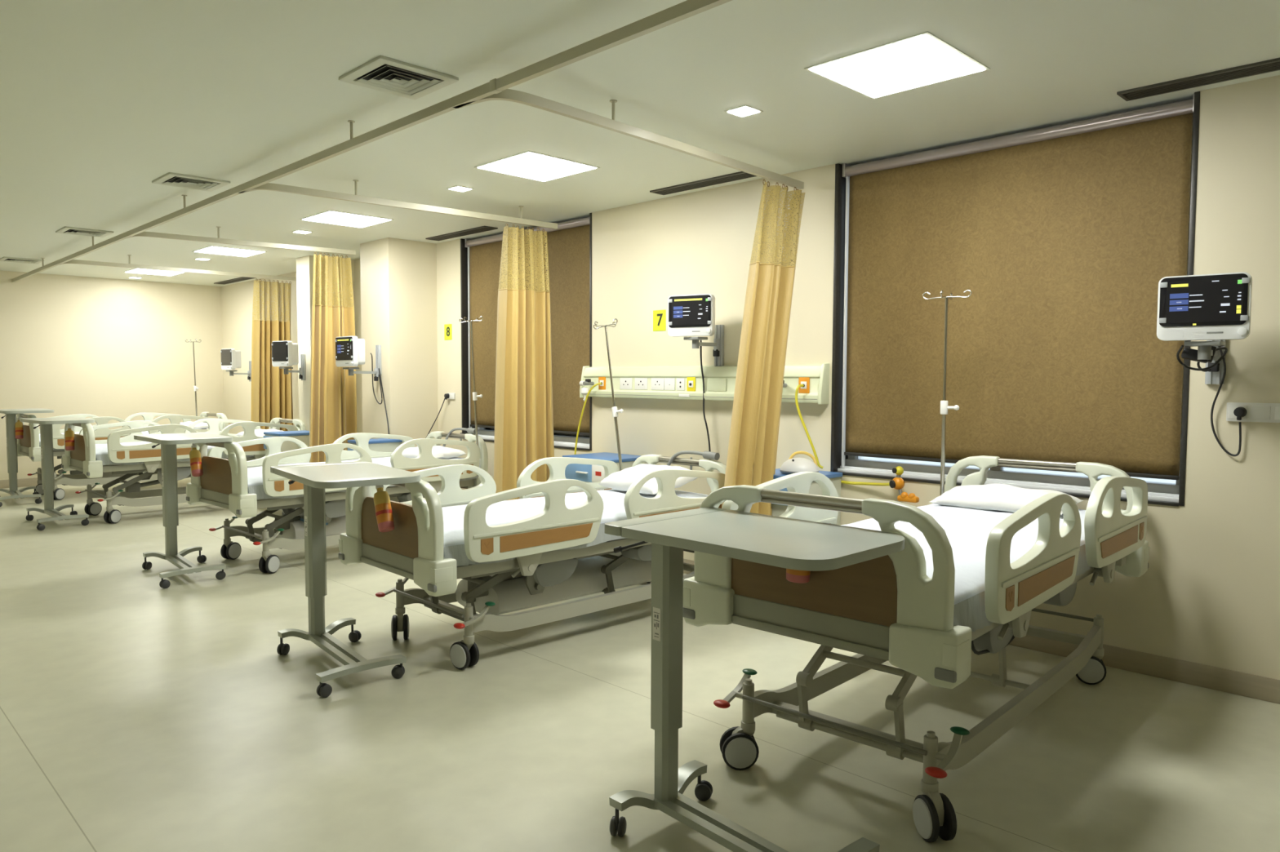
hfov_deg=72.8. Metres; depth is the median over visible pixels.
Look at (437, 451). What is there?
pillow
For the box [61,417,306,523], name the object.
hospital bed
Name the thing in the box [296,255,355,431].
wall
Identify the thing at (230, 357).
patient monitor
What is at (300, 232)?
diffuser
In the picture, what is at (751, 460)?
curtain
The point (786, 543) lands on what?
table
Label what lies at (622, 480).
pillow
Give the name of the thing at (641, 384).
socket
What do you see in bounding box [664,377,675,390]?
switch plate
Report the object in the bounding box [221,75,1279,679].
wall
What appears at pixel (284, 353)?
patient monitor
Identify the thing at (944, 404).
pole
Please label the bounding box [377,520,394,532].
cap
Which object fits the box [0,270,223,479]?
wall
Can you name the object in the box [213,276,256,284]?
ceiling vent
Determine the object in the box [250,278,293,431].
curtain
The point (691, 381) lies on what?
outlet
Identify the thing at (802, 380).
outlet
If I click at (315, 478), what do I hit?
table
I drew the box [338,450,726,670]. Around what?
hospital bed
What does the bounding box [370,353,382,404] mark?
lead
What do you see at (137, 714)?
floor
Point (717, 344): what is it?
bracket
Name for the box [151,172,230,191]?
ceiling vent
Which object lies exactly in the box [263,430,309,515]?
locker
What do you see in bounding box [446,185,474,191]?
recessed light
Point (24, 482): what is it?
baseboard
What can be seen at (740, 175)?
ceiling vent
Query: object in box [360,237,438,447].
wall pillar
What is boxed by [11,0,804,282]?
track
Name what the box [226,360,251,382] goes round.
bracket
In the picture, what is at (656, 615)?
print
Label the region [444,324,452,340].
number card
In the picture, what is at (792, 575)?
bottle
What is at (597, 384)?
gas hose
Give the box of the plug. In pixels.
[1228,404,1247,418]
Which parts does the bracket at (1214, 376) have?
mount plate, tension knob, wall rail, arm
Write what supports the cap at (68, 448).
on the bottle at (69, 434)
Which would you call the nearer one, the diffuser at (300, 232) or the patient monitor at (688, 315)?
the patient monitor at (688, 315)
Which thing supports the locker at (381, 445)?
on the floor
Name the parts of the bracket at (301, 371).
mount plate, arm, wall rail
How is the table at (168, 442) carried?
on the floor
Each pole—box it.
[185,339,200,420]
[459,315,483,476]
[593,318,623,471]
[922,289,972,495]
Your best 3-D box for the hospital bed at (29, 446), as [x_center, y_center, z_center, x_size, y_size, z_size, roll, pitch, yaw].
[-6.246,0.309,10.566,1.036,0.965,2.126,3,4,44]
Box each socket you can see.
[444,392,455,399]
[619,377,632,389]
[635,377,647,390]
[651,377,664,390]
[676,377,684,390]
[1226,402,1279,422]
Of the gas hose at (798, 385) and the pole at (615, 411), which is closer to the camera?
the gas hose at (798, 385)
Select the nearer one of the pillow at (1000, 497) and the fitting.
the pillow at (1000, 497)
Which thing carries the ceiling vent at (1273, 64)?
in the ceiling
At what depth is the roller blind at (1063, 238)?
4.50 m
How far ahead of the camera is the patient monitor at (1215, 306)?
3.59 m
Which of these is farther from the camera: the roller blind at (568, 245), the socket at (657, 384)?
the roller blind at (568, 245)
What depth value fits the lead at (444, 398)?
8.36 m
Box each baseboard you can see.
[0,477,37,488]
[683,559,1279,704]
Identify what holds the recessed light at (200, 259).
in the ceiling
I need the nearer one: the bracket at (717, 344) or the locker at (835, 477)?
the locker at (835, 477)
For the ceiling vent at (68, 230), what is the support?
in the ceiling
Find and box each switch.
[1251,405,1271,419]
[1275,406,1279,420]
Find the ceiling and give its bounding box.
[0,0,1279,286]
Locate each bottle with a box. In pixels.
[14,415,23,439]
[65,423,74,450]
[189,443,203,476]
[373,484,394,532]
[786,568,810,583]
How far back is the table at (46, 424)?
8.37 m
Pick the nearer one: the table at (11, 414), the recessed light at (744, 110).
the recessed light at (744, 110)
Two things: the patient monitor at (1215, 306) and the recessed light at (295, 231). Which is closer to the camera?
the patient monitor at (1215, 306)
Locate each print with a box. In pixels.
[595,471,600,475]
[653,612,659,638]
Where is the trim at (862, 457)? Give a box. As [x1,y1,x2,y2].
[861,456,1176,483]
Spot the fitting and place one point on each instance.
(898, 483)
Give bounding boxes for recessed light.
[123,268,184,275]
[193,245,266,257]
[194,257,211,260]
[292,230,312,234]
[299,210,393,227]
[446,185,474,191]
[474,150,599,182]
[724,104,763,117]
[804,31,990,98]
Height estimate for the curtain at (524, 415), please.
2.123 m
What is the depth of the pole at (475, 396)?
7.33 m
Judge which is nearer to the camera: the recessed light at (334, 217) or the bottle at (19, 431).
the recessed light at (334, 217)
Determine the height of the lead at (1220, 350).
0.489 m
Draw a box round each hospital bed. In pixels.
[16,412,229,500]
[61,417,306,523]
[186,427,492,573]
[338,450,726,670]
[683,455,1149,842]
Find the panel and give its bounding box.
[579,363,829,404]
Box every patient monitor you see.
[220,348,241,369]
[271,340,298,366]
[334,336,364,366]
[667,293,715,337]
[1156,271,1252,341]
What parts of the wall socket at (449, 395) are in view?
plate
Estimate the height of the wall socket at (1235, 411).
0.083 m
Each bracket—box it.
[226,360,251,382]
[279,354,306,380]
[342,345,381,381]
[683,324,724,366]
[1183,339,1226,384]
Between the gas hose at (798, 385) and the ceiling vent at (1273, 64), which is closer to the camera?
the ceiling vent at (1273, 64)
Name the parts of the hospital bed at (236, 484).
post, footboard, brown panel, caster post, post, brake rod, rail, lift arm, caster post, lift arm, pivot plate, rail, pivot plate, mattress, deck frame, rail, rail, post, post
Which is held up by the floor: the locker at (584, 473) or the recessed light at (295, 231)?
the locker at (584, 473)
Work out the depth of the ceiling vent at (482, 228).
7.74 m
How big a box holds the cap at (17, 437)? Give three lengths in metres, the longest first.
0.074 x 0.074 x 0.035 m
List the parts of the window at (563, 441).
frame, pane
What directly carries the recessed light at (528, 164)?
in the ceiling
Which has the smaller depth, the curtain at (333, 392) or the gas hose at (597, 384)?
the gas hose at (597, 384)
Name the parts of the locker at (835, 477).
drawer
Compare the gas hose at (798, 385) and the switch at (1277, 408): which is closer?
the switch at (1277, 408)
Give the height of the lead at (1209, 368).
0.114 m
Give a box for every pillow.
[180,421,208,429]
[235,428,282,437]
[390,445,465,458]
[598,463,697,494]
[929,483,1083,514]
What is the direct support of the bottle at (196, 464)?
hanging from the hospital bed at (236, 484)
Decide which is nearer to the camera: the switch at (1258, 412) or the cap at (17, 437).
the switch at (1258, 412)
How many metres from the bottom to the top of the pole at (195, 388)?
1.343 m
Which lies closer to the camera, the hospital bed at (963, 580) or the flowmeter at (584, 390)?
the hospital bed at (963, 580)
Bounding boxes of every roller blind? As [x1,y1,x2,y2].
[464,216,589,435]
[842,93,1194,479]
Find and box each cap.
[15,435,23,439]
[65,446,74,450]
[191,469,203,476]
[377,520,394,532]
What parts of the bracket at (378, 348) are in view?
mount plate, arm, wall rail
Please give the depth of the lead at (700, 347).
5.91 m
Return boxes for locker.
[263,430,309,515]
[347,438,402,502]
[562,452,648,482]
[771,468,842,525]
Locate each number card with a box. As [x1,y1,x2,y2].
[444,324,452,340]
[653,309,666,331]
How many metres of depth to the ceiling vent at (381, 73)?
3.73 m
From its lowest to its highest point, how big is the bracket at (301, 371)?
0.280 m
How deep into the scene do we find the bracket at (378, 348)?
8.19 m
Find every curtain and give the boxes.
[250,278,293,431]
[309,252,356,462]
[493,223,554,501]
[721,179,804,515]
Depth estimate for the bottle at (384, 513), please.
4.11 m
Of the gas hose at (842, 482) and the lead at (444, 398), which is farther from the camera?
the lead at (444, 398)
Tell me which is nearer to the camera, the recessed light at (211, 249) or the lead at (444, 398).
the lead at (444, 398)
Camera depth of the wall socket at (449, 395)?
8.28 m
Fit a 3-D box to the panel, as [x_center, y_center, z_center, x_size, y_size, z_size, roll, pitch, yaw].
[0.341,-0.304,6.065,0.090,0.251,2.234,-3,4,-45]
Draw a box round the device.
[779,451,818,474]
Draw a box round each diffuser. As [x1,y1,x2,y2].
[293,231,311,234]
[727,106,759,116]
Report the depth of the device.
5.12 m
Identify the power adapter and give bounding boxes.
[1181,346,1216,363]
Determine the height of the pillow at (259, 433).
0.116 m
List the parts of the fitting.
stem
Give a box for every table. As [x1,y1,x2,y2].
[0,408,53,506]
[19,417,94,530]
[133,432,232,588]
[270,461,420,697]
[604,507,904,851]
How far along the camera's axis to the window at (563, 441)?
8.10 m
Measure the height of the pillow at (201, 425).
0.113 m
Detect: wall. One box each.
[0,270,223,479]
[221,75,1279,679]
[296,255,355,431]
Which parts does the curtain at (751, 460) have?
fabric panel, net panel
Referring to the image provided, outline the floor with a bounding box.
[0,477,1279,851]
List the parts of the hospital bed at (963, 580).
post, caster post, rail, footboard, lift arm, brown panel, brake rod, lift arm, post, caster post, mattress, post, rail, deck frame, brake rod, caster post, post, rail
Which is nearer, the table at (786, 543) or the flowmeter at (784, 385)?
the table at (786, 543)
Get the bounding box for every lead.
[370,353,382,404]
[378,368,389,434]
[425,398,444,438]
[699,340,711,452]
[1176,345,1227,372]
[1210,346,1241,456]
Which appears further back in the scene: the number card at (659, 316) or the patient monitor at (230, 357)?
the patient monitor at (230, 357)
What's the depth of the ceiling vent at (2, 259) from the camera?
9.65 m
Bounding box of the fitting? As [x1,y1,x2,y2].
[888,466,919,502]
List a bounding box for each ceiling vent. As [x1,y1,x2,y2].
[0,256,44,263]
[55,226,113,237]
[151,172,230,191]
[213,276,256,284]
[338,55,458,99]
[425,226,497,240]
[649,171,756,195]
[1116,57,1279,101]
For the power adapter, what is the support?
attached to the bracket at (1214, 376)
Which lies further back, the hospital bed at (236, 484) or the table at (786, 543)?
the hospital bed at (236, 484)
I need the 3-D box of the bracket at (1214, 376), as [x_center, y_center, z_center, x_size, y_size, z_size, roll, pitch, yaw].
[2.462,-0.320,3.734,0.350,0.280,0.130,-3,4,-45]
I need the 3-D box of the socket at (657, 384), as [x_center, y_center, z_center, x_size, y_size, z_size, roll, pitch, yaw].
[0.128,-0.303,6.255,0.006,0.086,0.130,-3,4,-45]
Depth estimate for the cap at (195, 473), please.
6.28 m
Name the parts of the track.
cross rail, cross rail, cross rail, cross rail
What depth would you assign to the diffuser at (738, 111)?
4.18 m
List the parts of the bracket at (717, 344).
mount plate, arm, tension knob, wall rail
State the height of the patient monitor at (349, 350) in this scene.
0.270 m
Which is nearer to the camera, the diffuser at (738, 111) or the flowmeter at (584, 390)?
the diffuser at (738, 111)
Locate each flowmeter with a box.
[579,378,594,401]
[782,380,786,387]
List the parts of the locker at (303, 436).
drawer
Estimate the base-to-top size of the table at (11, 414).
1.020 m
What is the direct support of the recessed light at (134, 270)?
in the ceiling
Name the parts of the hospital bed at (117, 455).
post, footboard, brown panel, post, caster post, brake rod, caster post, rail, lift arm, lift arm, pivot plate, rail, mattress, pivot plate, deck frame, rail, rail, post, post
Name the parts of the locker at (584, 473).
drawer, handle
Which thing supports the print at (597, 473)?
attached to the locker at (584, 473)
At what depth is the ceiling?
4.00 m
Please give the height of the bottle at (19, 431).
0.269 m
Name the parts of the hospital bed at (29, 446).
post, footboard, brown panel, post, caster post, caster post, lift arm, deck frame, rail, rail, mattress, rail, rail, post, post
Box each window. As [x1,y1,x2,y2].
[460,213,591,451]
[830,91,1199,506]
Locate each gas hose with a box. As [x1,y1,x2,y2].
[573,382,601,454]
[795,384,823,469]
[840,480,889,485]
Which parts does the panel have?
blank plate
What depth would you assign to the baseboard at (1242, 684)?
4.03 m
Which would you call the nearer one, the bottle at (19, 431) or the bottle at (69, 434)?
the bottle at (69, 434)
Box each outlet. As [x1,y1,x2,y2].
[598,377,605,389]
[686,377,695,391]
[798,377,809,393]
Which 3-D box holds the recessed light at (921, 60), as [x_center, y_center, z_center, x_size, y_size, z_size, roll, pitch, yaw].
[1.071,-1.486,3.610,0.550,0.006,0.550,-3,4,-45]
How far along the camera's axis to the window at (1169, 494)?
5.05 m
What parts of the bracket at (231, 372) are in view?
mount plate, arm, wall rail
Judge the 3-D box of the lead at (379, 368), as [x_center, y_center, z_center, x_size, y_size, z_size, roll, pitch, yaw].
[-2.367,-0.196,8.076,0.042,0.685,0.328,-2,4,-32]
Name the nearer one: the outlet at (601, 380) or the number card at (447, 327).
the outlet at (601, 380)
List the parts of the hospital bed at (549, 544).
post, footboard, brown panel, caster post, post, brake rod, rail, caster post, lift arm, rail, pivot plate, deck frame, rail, mattress, lift arm, post, rail, brake rod, post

